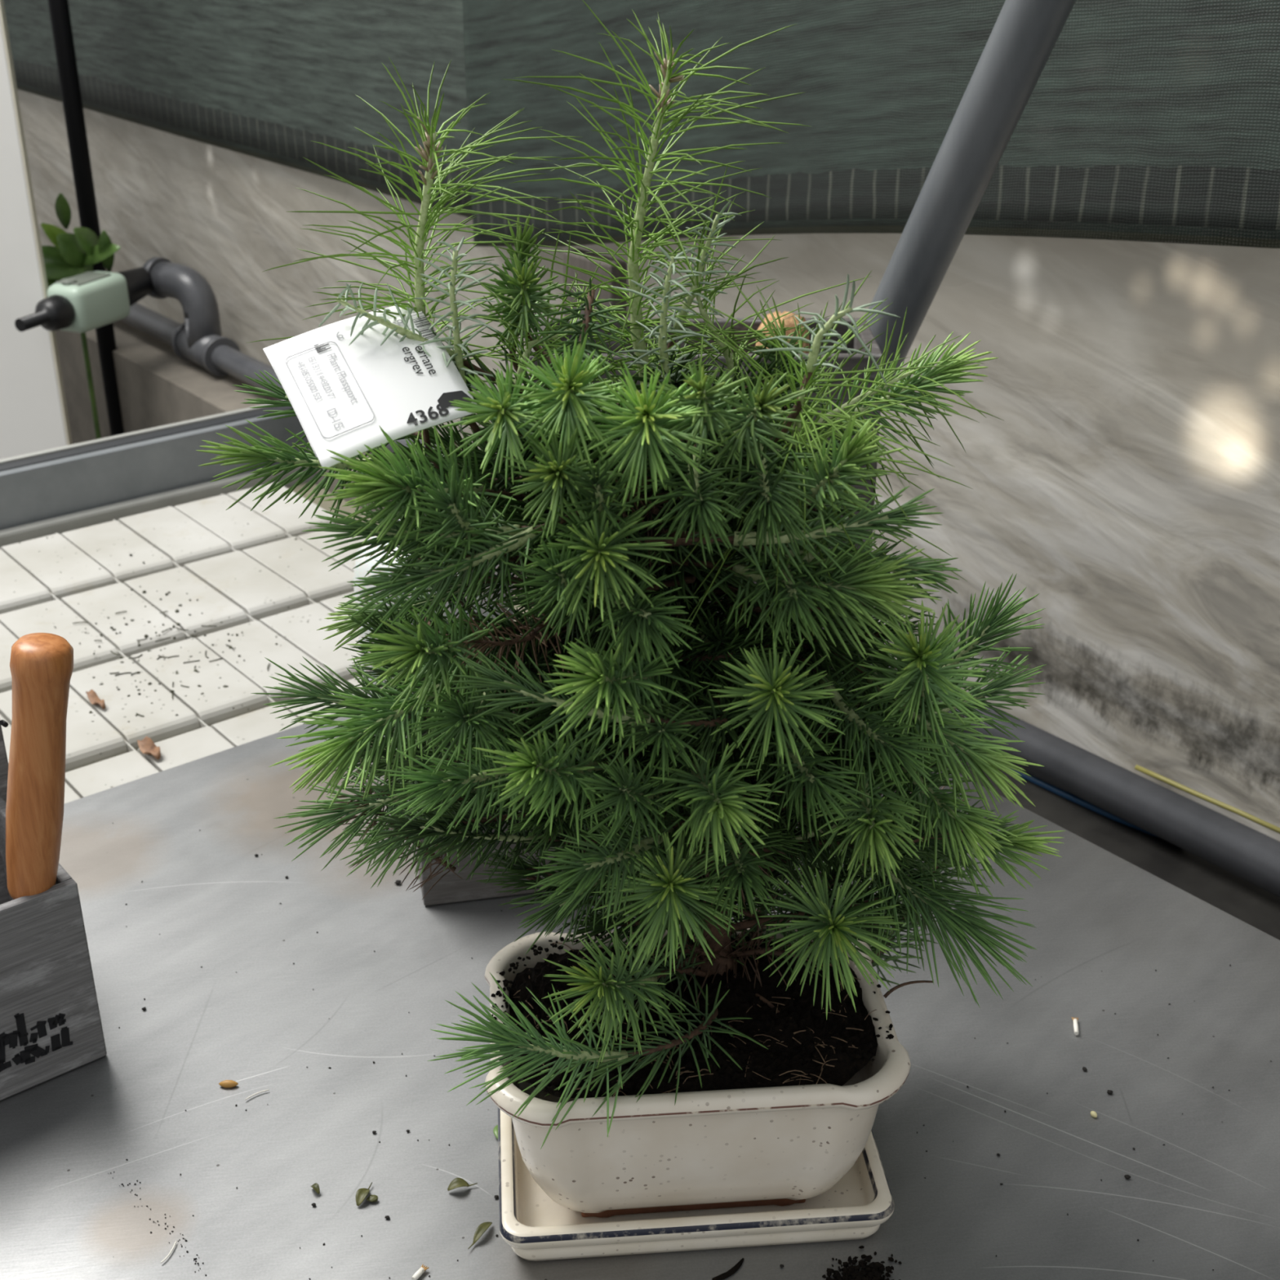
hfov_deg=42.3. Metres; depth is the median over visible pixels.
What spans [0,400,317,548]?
metal rail
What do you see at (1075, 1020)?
stub
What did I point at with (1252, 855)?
pipe
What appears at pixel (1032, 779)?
cable
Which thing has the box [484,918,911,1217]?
pot
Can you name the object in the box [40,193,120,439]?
leafy plant
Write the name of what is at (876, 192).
shade net
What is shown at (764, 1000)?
root
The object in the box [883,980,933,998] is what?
root
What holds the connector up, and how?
attached to the pipe
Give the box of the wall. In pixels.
[17,0,1279,841]
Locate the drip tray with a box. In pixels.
[497,1107,894,1261]
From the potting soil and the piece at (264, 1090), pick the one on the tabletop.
the piece at (264, 1090)
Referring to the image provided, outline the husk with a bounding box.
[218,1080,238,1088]
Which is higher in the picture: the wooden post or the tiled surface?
the wooden post
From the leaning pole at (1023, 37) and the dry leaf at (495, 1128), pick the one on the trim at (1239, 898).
the leaning pole at (1023, 37)
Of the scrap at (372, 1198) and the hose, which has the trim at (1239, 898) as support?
the hose
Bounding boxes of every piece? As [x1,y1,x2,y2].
[160,1240,176,1263]
[244,1089,269,1100]
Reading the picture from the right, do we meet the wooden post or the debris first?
the wooden post
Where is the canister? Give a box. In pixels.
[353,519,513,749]
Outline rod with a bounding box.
[47,0,124,435]
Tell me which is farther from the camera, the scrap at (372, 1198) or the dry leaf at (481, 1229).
the scrap at (372, 1198)
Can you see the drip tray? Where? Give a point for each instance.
(536, 1228)
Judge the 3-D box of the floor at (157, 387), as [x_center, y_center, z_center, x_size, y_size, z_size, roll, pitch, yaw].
[-0.451,-0.002,2.440,0.190,0.695,6.400,-19,32,-34]
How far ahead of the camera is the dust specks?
0.75 m
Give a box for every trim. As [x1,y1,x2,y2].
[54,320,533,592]
[514,594,1279,940]
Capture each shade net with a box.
[3,0,494,217]
[462,0,1279,248]
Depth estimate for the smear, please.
0.71 m
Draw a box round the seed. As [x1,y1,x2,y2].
[1090,1111,1097,1117]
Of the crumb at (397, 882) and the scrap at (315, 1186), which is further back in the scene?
the crumb at (397, 882)
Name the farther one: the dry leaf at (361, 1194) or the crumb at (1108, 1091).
the crumb at (1108, 1091)
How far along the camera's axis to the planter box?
0.99 m
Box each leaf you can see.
[85,688,106,709]
[137,736,160,759]
[355,1182,372,1205]
[447,1177,477,1191]
[467,1222,492,1248]
[493,1124,497,1138]
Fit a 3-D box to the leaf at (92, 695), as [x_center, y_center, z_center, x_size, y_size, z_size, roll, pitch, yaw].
[-0.409,0.045,1.240,0.007,0.007,0.033,-19,32,-34]
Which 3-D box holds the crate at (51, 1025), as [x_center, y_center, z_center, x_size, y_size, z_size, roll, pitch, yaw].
[-0.395,0.138,0.769,0.249,0.186,0.117,-19,32,-34]
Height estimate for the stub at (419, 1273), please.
0.002 m
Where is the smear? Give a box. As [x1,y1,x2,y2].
[711,1257,744,1279]
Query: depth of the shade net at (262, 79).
2.14 m
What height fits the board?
1.660 m
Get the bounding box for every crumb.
[394,880,401,884]
[1106,1089,1112,1094]
[1124,1174,1130,1178]
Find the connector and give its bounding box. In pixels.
[14,266,153,333]
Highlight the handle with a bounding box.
[5,632,73,900]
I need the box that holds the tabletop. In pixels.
[0,713,1279,1279]
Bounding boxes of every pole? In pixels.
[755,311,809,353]
[864,0,1075,391]
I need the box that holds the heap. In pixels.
[822,1245,902,1279]
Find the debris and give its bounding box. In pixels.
[11,523,308,722]
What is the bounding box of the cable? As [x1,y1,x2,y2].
[1008,767,1159,838]
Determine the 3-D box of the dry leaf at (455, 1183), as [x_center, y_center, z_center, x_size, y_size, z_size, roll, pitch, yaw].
[-0.081,0.247,0.750,0.014,0.004,0.006,0,26,0]
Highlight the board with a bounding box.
[0,0,72,459]
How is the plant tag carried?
attached to the pine
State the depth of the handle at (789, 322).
0.98 m
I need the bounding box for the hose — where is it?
[1134,764,1279,833]
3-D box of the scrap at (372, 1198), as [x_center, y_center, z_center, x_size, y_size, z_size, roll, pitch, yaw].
[-0.120,0.252,0.744,0.005,0.002,0.004,12,28,23]
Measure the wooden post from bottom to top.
0.326 m
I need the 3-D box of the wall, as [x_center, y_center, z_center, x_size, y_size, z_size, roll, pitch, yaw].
[-0.427,-1.226,1.875,0.019,2.010,6.400,-19,32,-34]
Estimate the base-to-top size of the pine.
0.469 m
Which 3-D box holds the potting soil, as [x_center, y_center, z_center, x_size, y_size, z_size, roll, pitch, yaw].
[0.021,0.159,0.722,0.172,0.017,0.120,-3,26,-5]
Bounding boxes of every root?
[755,993,779,1013]
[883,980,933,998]
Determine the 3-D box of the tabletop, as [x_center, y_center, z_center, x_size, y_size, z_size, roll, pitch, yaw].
[-0.111,0.560,0.161,1.805,0.050,1.888,-19,32,-34]
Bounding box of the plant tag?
[262,302,476,470]
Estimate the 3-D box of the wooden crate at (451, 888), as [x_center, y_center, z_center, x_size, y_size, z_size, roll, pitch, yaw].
[-0.050,0.088,0.985,0.170,0.088,0.085,-5,26,-11]
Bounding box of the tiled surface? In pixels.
[0,482,533,803]
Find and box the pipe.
[120,257,1279,897]
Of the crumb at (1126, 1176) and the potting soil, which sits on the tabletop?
the crumb at (1126, 1176)
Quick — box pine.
[195,0,1064,1149]
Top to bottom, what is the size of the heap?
0.005 m
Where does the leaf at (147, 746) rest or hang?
on the tiled surface
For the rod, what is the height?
2.050 m
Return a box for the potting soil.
[490,926,893,1098]
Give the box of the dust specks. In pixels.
[107,822,1271,1279]
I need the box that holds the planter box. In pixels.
[528,318,884,725]
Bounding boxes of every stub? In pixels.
[411,1264,428,1279]
[1071,1017,1078,1035]
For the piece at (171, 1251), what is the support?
on the tabletop
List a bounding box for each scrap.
[311,1182,319,1194]
[365,1195,377,1202]
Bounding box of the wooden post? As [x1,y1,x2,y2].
[563,248,626,318]
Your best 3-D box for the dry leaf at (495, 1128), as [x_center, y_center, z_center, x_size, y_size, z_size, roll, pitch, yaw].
[-0.066,0.233,0.783,0.008,0.002,0.012,0,26,0]
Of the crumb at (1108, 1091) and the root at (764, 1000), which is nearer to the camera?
the root at (764, 1000)
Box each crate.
[0,719,106,1100]
[405,702,593,905]
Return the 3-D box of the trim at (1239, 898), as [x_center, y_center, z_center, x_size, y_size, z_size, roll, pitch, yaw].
[0.671,0.373,0.846,0.270,0.012,2.500,-19,32,-34]
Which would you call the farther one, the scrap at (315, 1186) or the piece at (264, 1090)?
the piece at (264, 1090)

